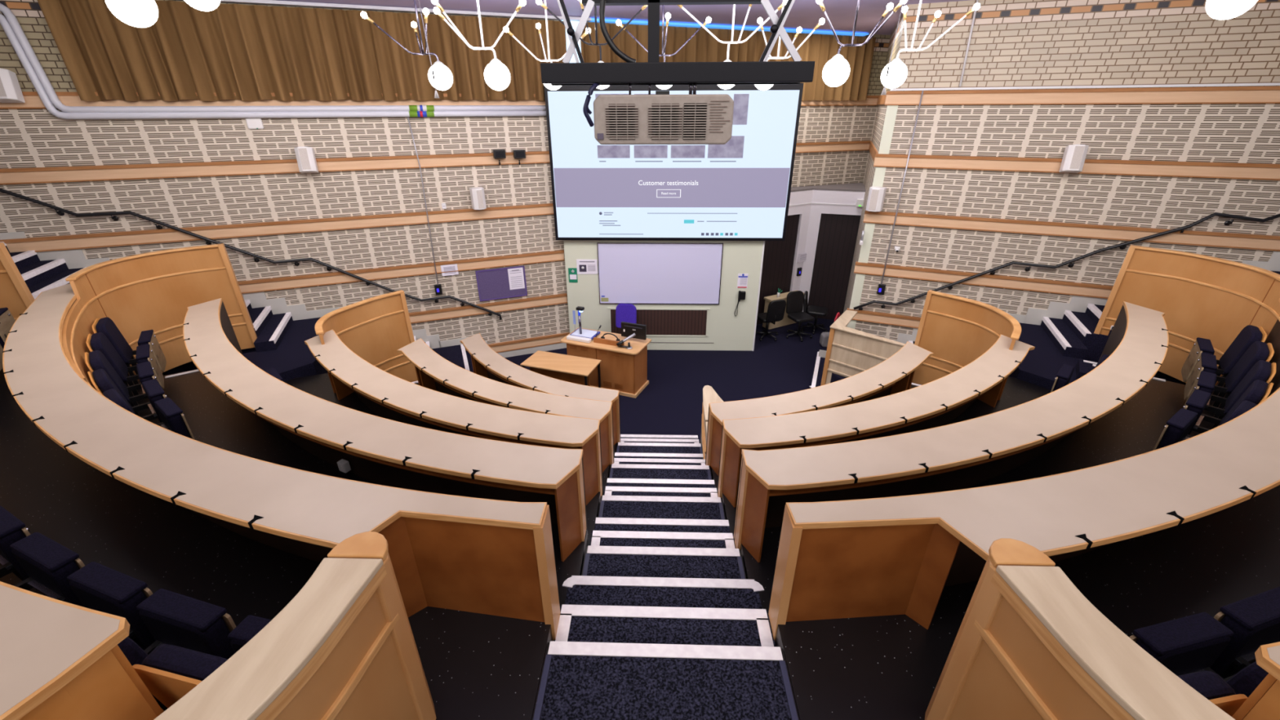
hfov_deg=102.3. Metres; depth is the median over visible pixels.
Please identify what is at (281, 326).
stair nosing
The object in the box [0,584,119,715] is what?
countertop
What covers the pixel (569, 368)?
table
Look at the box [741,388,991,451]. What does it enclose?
shelf
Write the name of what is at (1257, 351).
seat
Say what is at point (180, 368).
floor
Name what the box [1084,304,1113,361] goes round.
step
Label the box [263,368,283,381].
seat
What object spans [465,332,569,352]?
trim
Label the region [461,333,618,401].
countertop
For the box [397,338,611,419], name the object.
countertop
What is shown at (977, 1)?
cable conduit
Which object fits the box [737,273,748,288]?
notice
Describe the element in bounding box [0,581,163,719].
curved desk
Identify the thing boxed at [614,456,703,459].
step
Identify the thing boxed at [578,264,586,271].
picture
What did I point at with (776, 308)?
office chair
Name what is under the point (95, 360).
seat
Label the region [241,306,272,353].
step
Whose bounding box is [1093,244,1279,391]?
wooden partition
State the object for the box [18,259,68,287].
step
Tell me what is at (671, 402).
floor
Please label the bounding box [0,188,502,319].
handrail
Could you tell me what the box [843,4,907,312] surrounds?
wall
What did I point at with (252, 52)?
curtain
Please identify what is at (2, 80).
grille
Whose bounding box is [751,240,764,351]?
trim
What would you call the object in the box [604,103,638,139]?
vent
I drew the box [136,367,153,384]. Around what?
seat cushion
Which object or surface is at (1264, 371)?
seat
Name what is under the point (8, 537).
seat cushion
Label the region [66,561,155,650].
seat
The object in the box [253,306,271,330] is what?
stair nosing
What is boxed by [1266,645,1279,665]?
countertop
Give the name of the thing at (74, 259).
trim
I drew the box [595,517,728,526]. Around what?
step nosing
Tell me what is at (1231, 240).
trim
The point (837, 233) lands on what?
door
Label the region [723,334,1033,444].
countertop
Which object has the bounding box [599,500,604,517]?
aisle carpet edge
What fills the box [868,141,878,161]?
trim
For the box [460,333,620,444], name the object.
curved desk
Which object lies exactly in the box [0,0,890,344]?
wall
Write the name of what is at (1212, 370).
seat cushion
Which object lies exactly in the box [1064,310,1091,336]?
step nosing
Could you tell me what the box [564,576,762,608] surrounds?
step
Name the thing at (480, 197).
grille
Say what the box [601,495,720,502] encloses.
step nosing
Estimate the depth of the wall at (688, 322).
10.70 m
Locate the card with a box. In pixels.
[600,295,608,301]
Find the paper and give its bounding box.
[507,267,524,289]
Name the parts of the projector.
hanger rod, hanger rod, mount knob, hanger rod, hanger rod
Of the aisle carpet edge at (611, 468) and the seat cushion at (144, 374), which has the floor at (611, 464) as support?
the aisle carpet edge at (611, 468)
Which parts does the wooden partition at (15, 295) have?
panel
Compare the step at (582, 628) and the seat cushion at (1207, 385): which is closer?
the step at (582, 628)
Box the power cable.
[599,0,635,62]
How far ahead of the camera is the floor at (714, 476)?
6.01 m
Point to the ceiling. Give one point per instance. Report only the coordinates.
(806, 15)
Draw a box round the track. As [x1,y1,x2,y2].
[178,0,591,22]
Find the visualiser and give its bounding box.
[566,306,600,342]
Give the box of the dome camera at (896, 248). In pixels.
[894,246,900,252]
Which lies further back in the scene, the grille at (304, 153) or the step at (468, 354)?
the step at (468, 354)
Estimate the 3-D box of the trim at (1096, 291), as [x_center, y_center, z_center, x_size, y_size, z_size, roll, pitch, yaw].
[8.227,-0.911,7.777,9.340,0.198,0.075,10,28,20]
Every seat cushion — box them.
[0,336,4,348]
[0,528,29,581]
[135,355,148,364]
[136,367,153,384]
[137,342,159,368]
[138,610,235,659]
[142,384,164,422]
[155,404,191,438]
[230,640,247,653]
[1052,368,1074,391]
[1135,636,1230,675]
[1155,416,1196,449]
[1186,395,1210,435]
[1191,351,1214,373]
[1198,378,1216,393]
[1203,367,1217,373]
[1210,614,1279,679]
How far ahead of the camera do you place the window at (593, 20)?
9.45 m
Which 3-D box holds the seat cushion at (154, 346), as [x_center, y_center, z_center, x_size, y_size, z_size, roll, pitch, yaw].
[-6.035,-0.108,6.357,0.100,0.400,0.420,-18,31,-32]
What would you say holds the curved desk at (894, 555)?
on the floor at (1135, 428)
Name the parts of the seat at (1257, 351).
backrest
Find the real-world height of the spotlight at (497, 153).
0.252 m
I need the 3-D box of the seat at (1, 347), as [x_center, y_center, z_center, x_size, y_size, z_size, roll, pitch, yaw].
[-7.115,-0.130,5.398,0.429,0.852,0.450,-18,31,-32]
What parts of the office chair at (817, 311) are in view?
backrest, leg, gas post, seat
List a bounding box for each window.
[561,20,581,62]
[589,17,869,35]
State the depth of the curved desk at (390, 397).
5.15 m
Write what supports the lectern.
on the floor at (671, 402)
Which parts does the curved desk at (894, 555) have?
post, panel, modesty panel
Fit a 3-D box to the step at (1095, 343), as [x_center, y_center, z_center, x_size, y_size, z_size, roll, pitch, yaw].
[6.884,0.154,8.320,0.260,1.640,1.040,10,28,20]
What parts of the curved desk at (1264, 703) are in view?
modesty panel, panel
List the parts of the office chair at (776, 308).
gas post, seat, backrest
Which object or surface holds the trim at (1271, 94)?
attached to the wall at (1236, 133)
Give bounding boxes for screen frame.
[540,0,814,85]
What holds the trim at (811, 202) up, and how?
attached to the wall partition at (810, 216)
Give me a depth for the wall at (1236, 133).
7.49 m
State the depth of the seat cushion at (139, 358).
5.75 m
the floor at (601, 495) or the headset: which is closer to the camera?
the floor at (601, 495)
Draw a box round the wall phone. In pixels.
[734,290,746,316]
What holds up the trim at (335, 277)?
attached to the wall at (29, 137)
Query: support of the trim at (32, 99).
attached to the wall at (29, 137)
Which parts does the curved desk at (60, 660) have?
panel, modesty panel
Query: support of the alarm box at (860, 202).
attached to the wall partition at (810, 216)
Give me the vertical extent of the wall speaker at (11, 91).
0.392 m
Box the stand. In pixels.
[616,333,635,349]
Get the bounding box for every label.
[408,105,434,111]
[408,111,434,117]
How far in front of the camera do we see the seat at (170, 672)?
1.89 m
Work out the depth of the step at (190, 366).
7.78 m
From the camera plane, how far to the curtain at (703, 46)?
9.77 m
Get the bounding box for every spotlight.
[493,149,506,164]
[512,149,525,164]
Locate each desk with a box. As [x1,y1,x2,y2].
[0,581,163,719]
[2,283,560,640]
[182,297,586,561]
[304,329,603,505]
[396,337,613,472]
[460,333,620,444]
[705,341,933,475]
[717,333,1035,507]
[733,301,1168,562]
[762,289,804,329]
[768,297,1279,640]
[1231,641,1279,719]
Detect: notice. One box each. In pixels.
[440,263,458,275]
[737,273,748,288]
[797,252,806,262]
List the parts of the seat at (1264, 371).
backrest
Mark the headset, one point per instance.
(602, 336)
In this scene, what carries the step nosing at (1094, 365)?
on the floor at (1135, 428)
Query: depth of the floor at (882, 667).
3.02 m
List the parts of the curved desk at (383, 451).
post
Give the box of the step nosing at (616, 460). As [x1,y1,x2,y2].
[613,457,705,465]
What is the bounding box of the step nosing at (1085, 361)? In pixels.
[1083,360,1097,364]
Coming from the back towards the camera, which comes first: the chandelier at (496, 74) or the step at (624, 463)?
the step at (624, 463)
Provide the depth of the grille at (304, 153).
7.90 m
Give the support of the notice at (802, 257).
attached to the wall partition at (810, 216)
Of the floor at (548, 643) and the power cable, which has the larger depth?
the floor at (548, 643)
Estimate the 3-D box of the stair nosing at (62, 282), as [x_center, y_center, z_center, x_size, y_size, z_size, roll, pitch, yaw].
[-7.928,-1.056,7.058,0.068,0.058,1.480,-10,28,-19]
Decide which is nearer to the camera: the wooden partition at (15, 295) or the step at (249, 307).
the wooden partition at (15, 295)
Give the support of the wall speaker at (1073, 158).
attached to the wall at (1236, 133)
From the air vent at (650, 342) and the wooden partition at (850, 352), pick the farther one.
the air vent at (650, 342)
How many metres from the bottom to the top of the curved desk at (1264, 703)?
1.150 m
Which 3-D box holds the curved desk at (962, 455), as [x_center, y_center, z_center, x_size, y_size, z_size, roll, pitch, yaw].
[3.784,0.690,5.085,6.548,1.153,1.136,-14,30,-27]
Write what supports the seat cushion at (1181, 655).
on the seat at (1193, 643)
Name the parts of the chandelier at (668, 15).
bulb, arm, rod, globe, arm, bulb, arm, bulb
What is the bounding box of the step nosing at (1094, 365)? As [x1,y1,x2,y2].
[1093,364,1165,382]
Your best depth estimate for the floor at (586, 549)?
3.90 m
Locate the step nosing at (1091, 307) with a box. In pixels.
[1087,303,1113,329]
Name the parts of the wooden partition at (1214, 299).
post, rail, rail, rail, cap rail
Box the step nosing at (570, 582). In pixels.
[562,575,764,591]
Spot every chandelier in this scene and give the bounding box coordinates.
[105,0,158,27]
[184,0,220,11]
[360,0,453,90]
[431,0,525,90]
[503,0,591,90]
[535,0,648,88]
[616,4,711,89]
[677,0,787,88]
[755,0,824,90]
[816,0,907,87]
[880,0,980,88]
[1205,0,1257,19]
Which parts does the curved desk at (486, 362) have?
modesty panel, post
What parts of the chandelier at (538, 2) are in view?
bulb, arm, arm, rod, globe arm, globe, arm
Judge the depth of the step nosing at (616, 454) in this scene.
6.78 m
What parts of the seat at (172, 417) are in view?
backrest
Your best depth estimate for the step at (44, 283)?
7.12 m
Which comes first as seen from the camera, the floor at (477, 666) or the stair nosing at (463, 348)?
the floor at (477, 666)
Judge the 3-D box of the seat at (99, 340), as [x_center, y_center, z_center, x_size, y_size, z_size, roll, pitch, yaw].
[-5.794,0.081,5.864,0.429,0.852,0.450,-21,33,-35]
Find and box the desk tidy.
[777,288,782,297]
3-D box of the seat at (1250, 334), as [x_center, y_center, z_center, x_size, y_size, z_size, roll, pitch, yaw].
[6.639,0.000,5.923,0.429,0.852,0.450,20,33,35]
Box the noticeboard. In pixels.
[475,265,527,301]
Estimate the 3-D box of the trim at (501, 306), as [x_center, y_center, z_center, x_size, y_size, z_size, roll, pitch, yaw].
[-4.069,-0.827,9.754,5.500,0.198,0.075,-10,28,-19]
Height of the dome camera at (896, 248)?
0.090 m
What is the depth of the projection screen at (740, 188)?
9.30 m
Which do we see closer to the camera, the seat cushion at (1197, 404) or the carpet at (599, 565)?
the carpet at (599, 565)
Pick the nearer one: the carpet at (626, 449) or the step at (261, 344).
the carpet at (626, 449)
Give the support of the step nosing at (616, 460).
attached to the step at (624, 463)
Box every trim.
[0,91,878,108]
[0,140,871,184]
[0,203,553,253]
[0,231,487,348]
[237,249,564,293]
[408,293,567,323]
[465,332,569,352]
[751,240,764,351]
[788,202,856,206]
[818,251,1279,357]
[847,105,897,328]
[847,307,920,328]
[853,261,1113,298]
[862,210,1279,251]
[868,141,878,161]
[873,153,1279,180]
[876,93,886,104]
[884,85,1279,105]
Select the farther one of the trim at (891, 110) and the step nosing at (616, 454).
the trim at (891, 110)
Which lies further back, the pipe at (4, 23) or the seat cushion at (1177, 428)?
the pipe at (4, 23)
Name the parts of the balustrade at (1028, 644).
post, rail, panel, rail, cap rail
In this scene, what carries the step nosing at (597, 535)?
attached to the step at (676, 543)
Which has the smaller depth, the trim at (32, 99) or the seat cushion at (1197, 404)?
the seat cushion at (1197, 404)
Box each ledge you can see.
[791,182,865,192]
[889,82,1279,90]
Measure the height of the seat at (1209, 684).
0.852 m
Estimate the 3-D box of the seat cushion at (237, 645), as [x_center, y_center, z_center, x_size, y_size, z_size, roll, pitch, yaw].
[-1.602,1.396,2.345,0.420,0.400,0.100,5,27,11]
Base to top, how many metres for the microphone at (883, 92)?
1.262 m
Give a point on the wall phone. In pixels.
(741, 295)
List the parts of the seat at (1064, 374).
backrest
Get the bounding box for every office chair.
[615,303,636,328]
[755,299,786,341]
[786,290,813,342]
[800,290,827,333]
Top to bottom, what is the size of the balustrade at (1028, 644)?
1.100 m
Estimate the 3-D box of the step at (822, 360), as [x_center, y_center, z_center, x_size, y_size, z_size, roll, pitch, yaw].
[3.575,0.247,9.875,0.474,0.130,1.648,10,28,19]
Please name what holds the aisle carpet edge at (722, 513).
on the floor at (601, 495)
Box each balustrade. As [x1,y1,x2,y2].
[153,531,435,719]
[924,537,1235,719]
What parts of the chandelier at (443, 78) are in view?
bulb, arm, bulb, rod, arm, arm, bulb, globe arm, globe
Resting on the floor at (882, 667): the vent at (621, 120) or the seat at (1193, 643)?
the seat at (1193, 643)
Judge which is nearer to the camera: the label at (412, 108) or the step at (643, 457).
the step at (643, 457)
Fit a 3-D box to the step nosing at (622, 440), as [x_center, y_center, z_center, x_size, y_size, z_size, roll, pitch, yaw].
[0.278,1.236,7.457,1.160,0.037,0.291,1,26,2]
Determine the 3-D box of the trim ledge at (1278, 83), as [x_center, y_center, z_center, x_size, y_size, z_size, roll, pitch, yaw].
[8.228,-3.476,6.491,9.300,0.030,0.070,10,28,20]
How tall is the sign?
0.295 m
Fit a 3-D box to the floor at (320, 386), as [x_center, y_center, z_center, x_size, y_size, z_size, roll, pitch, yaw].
[-2.874,1.522,6.117,5.978,1.200,1.584,15,30,29]
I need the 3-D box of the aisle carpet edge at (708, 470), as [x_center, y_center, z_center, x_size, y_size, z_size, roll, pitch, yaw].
[0.807,1.349,5.977,0.030,0.007,0.245,1,26,2]
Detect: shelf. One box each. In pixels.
[244,407,555,494]
[342,382,580,448]
[433,378,518,409]
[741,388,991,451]
[821,382,895,409]
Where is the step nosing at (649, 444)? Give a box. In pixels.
[617,442,701,446]
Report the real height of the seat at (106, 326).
0.852 m
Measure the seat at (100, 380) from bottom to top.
0.852 m
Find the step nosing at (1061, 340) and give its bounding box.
[1041,316,1071,349]
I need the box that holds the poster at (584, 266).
[576,259,597,274]
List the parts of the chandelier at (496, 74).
bulb, bulb, arm, arm, rod, globe arm, globe, arm, bulb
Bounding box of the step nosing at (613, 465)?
[611,463,709,469]
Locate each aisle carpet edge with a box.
[533,654,551,719]
[582,553,590,575]
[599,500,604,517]
[609,467,613,478]
[707,469,711,479]
[719,502,724,519]
[737,556,745,579]
[778,660,798,719]
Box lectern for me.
[560,327,651,398]
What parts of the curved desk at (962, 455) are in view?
post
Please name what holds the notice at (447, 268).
attached to the wall at (29, 137)
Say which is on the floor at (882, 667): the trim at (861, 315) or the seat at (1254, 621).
the seat at (1254, 621)
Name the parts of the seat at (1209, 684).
backrest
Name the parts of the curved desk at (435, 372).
modesty panel, post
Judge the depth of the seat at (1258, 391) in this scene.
4.74 m
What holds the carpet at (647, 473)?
on the floor at (611, 464)
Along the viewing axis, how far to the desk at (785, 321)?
11.94 m
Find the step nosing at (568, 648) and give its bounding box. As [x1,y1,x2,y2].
[547,640,782,660]
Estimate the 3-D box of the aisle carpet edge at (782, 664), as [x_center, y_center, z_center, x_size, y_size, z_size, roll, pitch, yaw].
[0.747,1.701,2.535,0.030,0.007,0.455,1,26,2]
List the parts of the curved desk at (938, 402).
post, modesty panel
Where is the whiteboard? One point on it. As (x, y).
(629, 273)
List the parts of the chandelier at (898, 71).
globe, globe arm, bulb, arm, rod, arm, bulb, arm, bulb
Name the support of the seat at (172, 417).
on the floor at (214, 419)
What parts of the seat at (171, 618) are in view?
backrest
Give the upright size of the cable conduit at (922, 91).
3.136 m
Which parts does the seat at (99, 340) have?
backrest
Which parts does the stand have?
arm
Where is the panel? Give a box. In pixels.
[700,385,723,459]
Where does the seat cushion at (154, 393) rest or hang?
on the seat at (100, 380)
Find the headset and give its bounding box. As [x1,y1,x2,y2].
[600,333,620,341]
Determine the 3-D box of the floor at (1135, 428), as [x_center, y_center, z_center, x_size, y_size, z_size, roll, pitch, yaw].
[3.799,1.794,5.051,6.928,1.600,1.749,-14,29,-25]
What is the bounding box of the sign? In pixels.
[568,267,577,282]
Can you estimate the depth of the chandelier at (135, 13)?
3.68 m
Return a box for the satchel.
[819,311,839,346]
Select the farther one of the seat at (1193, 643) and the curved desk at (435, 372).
the curved desk at (435, 372)
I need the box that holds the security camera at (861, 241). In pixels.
[859,231,864,244]
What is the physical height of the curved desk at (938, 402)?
1.153 m
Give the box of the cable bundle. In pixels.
[582,83,599,126]
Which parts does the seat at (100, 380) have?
backrest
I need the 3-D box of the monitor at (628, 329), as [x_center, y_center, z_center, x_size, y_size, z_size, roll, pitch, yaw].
[-0.115,-0.516,9.112,0.470,0.270,0.052,10,28,20]
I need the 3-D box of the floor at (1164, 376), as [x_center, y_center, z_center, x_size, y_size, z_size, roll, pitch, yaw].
[7.975,0.192,7.553,0.740,2.240,1.500,10,28,20]
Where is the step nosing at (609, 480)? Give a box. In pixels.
[606,478,714,484]
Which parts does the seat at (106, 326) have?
backrest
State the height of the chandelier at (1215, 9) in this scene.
0.774 m
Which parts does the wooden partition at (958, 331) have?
post, rail, rail, rail, cap rail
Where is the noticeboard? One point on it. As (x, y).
(494, 283)
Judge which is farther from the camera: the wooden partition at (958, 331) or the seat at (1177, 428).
the wooden partition at (958, 331)
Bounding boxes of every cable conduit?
[407,117,438,285]
[880,90,923,284]
[959,0,978,86]
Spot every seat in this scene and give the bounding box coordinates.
[0,307,15,348]
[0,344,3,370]
[0,505,30,581]
[9,532,84,607]
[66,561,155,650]
[84,350,159,416]
[85,332,164,405]
[87,368,167,422]
[92,317,166,384]
[98,388,195,439]
[117,588,235,711]
[132,614,271,708]
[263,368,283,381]
[1050,354,1109,392]
[1128,612,1268,697]
[1152,400,1257,450]
[1177,671,1248,716]
[1181,324,1266,395]
[1182,379,1273,435]
[1183,360,1275,429]
[1184,341,1274,417]
[1210,586,1279,679]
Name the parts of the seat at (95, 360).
backrest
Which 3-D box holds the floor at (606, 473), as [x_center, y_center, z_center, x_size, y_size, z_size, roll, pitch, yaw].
[-2.276,1.357,6.901,4.736,0.800,1.436,16,30,30]
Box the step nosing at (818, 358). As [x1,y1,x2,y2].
[811,353,820,387]
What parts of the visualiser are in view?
arm, glass plate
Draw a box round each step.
[8,251,39,270]
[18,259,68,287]
[28,267,83,293]
[182,360,197,371]
[240,302,252,353]
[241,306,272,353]
[253,313,293,351]
[465,351,473,372]
[553,605,775,646]
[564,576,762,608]
[589,531,735,548]
[594,524,730,533]
[603,486,718,497]
[606,482,715,488]
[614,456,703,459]
[618,462,701,465]
[620,437,697,439]
[624,440,699,443]
[810,354,825,388]
[1040,317,1088,359]
[1062,311,1107,361]
[1075,359,1096,380]
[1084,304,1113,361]
[1153,370,1162,378]
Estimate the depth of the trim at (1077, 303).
8.43 m
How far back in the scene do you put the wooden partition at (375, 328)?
7.82 m
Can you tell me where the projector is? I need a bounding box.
[593,83,733,144]
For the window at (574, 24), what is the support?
in the wall at (29, 137)
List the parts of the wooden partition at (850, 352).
corner post, rail, rail, rail, cap rail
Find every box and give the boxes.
[337,458,351,477]
[434,284,442,294]
[856,199,863,207]
[876,284,885,294]
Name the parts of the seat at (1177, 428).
backrest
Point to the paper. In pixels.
(516, 278)
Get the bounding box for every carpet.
[539,655,791,719]
[586,553,740,578]
[602,500,721,519]
[612,467,708,479]
[618,445,700,453]
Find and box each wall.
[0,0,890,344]
[563,240,763,351]
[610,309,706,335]
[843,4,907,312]
[854,0,1279,340]
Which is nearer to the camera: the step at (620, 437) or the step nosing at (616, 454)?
the step nosing at (616, 454)
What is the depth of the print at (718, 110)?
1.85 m
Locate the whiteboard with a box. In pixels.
[596,242,723,304]
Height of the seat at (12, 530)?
0.852 m
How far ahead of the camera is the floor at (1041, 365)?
7.43 m
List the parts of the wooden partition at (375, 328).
cap rail, rail, rail, rail, post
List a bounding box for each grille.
[0,77,6,96]
[297,147,311,169]
[476,190,484,208]
[868,189,879,210]
[1069,146,1084,168]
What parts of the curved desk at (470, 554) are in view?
modesty panel, panel, post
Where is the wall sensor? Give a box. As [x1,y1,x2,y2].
[441,203,446,208]
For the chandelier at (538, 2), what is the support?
hanging from the ceiling
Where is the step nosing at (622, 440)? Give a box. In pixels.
[620,438,699,443]
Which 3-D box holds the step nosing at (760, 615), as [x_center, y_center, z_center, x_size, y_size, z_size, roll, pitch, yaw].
[0.140,1.617,3.049,1.260,0.037,0.336,1,26,2]
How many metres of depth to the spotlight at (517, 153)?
9.06 m
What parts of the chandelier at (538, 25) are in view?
arm, bulb, arm, rod, globe, arm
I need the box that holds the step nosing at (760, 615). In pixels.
[555,604,773,646]
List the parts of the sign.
text panel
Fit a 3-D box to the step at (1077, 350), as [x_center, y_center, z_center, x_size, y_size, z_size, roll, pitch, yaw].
[6.595,0.231,8.336,0.260,1.490,1.300,10,28,20]
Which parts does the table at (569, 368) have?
modesty panel, leg, leg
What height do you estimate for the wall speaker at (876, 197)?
0.380 m
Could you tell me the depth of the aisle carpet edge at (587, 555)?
3.82 m
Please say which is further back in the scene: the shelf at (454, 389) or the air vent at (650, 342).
the air vent at (650, 342)
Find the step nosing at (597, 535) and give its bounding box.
[591,530,734,548]
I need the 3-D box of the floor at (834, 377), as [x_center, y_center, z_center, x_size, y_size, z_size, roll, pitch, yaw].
[4.017,0.431,9.155,1.287,0.430,2.232,4,26,8]
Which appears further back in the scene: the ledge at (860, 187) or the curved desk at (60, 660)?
the ledge at (860, 187)
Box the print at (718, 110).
[708,100,729,132]
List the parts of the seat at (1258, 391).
backrest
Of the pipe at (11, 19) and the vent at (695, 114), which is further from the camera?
the pipe at (11, 19)
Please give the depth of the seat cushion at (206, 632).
2.36 m
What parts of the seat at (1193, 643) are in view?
backrest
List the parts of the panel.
rail, rail, panel, cap rail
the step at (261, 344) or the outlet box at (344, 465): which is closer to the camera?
the outlet box at (344, 465)
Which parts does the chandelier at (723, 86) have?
arm, globe, globe arm, rod, arm, arm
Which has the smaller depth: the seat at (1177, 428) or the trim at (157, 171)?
the seat at (1177, 428)
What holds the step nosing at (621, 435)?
attached to the step at (620, 437)
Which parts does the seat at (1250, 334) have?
backrest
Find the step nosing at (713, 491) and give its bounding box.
[604,486,717,497]
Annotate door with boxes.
[756,213,860,324]
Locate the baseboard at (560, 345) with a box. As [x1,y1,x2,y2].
[497,342,566,357]
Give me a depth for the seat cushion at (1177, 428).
4.50 m
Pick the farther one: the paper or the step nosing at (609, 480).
the paper
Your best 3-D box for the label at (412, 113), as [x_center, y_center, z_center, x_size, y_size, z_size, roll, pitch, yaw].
[-3.546,-3.997,8.371,0.375,0.099,0.099,-10,28,-19]
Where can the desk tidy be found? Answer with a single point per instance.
(778, 292)
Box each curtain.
[37,0,566,101]
[580,22,875,101]
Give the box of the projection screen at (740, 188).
[544,83,803,240]
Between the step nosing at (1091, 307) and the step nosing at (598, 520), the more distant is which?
the step nosing at (1091, 307)
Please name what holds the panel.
on the floor at (671, 402)
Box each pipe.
[0,3,546,112]
[0,13,546,119]
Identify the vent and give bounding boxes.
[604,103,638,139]
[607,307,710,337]
[648,103,682,139]
[649,342,714,343]
[683,102,706,139]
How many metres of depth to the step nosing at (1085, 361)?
7.09 m
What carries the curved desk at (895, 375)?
on the floor
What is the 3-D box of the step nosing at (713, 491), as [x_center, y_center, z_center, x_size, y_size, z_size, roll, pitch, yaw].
[0.215,1.412,5.284,1.160,0.037,0.291,1,26,2]
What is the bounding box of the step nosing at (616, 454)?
[614,452,702,457]
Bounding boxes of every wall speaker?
[0,68,25,102]
[293,146,318,173]
[469,186,486,209]
[865,186,886,212]
[1058,144,1088,173]
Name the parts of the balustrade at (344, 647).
rail, panel, rail, post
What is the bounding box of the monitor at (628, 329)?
[621,321,646,340]
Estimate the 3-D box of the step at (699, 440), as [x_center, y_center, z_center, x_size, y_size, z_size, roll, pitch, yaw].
[0.278,1.359,7.481,1.184,0.267,0.345,1,26,2]
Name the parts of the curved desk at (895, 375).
post, modesty panel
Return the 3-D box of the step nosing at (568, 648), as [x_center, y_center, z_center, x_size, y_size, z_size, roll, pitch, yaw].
[0.134,1.590,2.802,1.260,0.037,0.076,1,26,2]
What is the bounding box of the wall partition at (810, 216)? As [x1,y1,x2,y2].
[787,189,865,311]
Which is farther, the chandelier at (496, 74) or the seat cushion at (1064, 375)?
the seat cushion at (1064, 375)
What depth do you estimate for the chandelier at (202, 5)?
4.21 m
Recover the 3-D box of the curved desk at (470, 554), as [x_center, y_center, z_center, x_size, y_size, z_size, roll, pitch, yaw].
[-3.971,0.647,4.331,7.620,1.153,1.253,15,30,29]
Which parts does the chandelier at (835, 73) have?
bulb, globe, arm, globe arm, rod, arm, arm, bulb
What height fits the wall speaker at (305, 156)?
0.392 m
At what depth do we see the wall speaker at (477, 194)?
9.05 m
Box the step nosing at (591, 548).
[586,545,740,556]
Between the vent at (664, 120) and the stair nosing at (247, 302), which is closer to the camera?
the vent at (664, 120)
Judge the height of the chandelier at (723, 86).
1.162 m
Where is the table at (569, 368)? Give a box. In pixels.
[520,350,601,387]
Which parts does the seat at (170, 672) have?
backrest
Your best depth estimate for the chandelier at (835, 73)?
5.42 m
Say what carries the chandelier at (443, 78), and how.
hanging from the ceiling
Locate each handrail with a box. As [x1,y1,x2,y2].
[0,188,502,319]
[853,212,1279,310]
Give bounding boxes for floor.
[0,367,552,719]
[137,368,588,605]
[162,364,186,375]
[242,317,327,382]
[284,373,600,545]
[413,381,609,493]
[431,344,617,457]
[504,317,834,443]
[531,642,799,719]
[581,546,746,579]
[598,495,725,519]
[608,464,711,479]
[710,382,922,488]
[721,376,1051,533]
[740,378,1214,612]
[774,484,1279,719]
[830,373,846,382]
[1008,322,1097,390]
[1160,373,1186,384]
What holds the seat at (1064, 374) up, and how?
on the floor at (1016, 392)
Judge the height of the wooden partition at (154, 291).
1.590 m
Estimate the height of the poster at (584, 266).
0.295 m
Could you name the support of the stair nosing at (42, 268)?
attached to the step at (49, 273)
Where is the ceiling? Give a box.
[276,0,970,35]
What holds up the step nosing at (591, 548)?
attached to the floor at (586, 549)
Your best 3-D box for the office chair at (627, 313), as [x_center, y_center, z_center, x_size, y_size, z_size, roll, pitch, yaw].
[-0.341,-0.486,10.248,0.577,1.142,0.630,1,26,2]
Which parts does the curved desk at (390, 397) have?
modesty panel, post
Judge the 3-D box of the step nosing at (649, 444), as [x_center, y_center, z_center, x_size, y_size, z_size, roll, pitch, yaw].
[0.272,1.199,7.231,1.160,0.037,0.076,1,26,2]
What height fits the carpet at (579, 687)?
0.004 m
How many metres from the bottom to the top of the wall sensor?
0.100 m
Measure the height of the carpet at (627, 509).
0.004 m
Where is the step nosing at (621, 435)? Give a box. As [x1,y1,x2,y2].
[620,434,697,438]
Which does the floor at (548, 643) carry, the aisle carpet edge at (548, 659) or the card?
the aisle carpet edge at (548, 659)
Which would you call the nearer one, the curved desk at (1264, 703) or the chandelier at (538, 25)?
the curved desk at (1264, 703)
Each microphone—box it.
[417,0,439,97]
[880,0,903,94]
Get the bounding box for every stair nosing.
[11,250,36,262]
[21,258,66,280]
[31,266,86,299]
[164,368,199,377]
[244,299,250,306]
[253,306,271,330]
[268,311,291,343]
[460,344,470,371]
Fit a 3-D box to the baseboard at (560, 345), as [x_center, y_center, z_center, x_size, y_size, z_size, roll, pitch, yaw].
[-2.926,-0.091,10.618,3.050,0.130,0.030,-10,28,-19]
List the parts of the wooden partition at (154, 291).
cap rail, rail, rail, rail, post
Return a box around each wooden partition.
[0,242,34,320]
[62,243,257,390]
[314,289,417,382]
[820,310,905,385]
[911,289,1021,384]
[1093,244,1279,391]
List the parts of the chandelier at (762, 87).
bulb, globe, arm, rod, arm, arm, bulb, bulb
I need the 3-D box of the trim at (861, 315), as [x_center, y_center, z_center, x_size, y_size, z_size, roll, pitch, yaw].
[5.924,-0.520,9.043,4.340,0.198,0.075,10,28,20]
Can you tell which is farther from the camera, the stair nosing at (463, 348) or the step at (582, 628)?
the stair nosing at (463, 348)
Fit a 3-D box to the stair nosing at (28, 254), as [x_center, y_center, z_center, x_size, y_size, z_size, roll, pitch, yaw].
[-8.413,-1.240,6.756,0.068,0.058,1.480,-10,28,-19]
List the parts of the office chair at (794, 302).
backrest, gas post, seat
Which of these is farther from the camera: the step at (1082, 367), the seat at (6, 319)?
the step at (1082, 367)

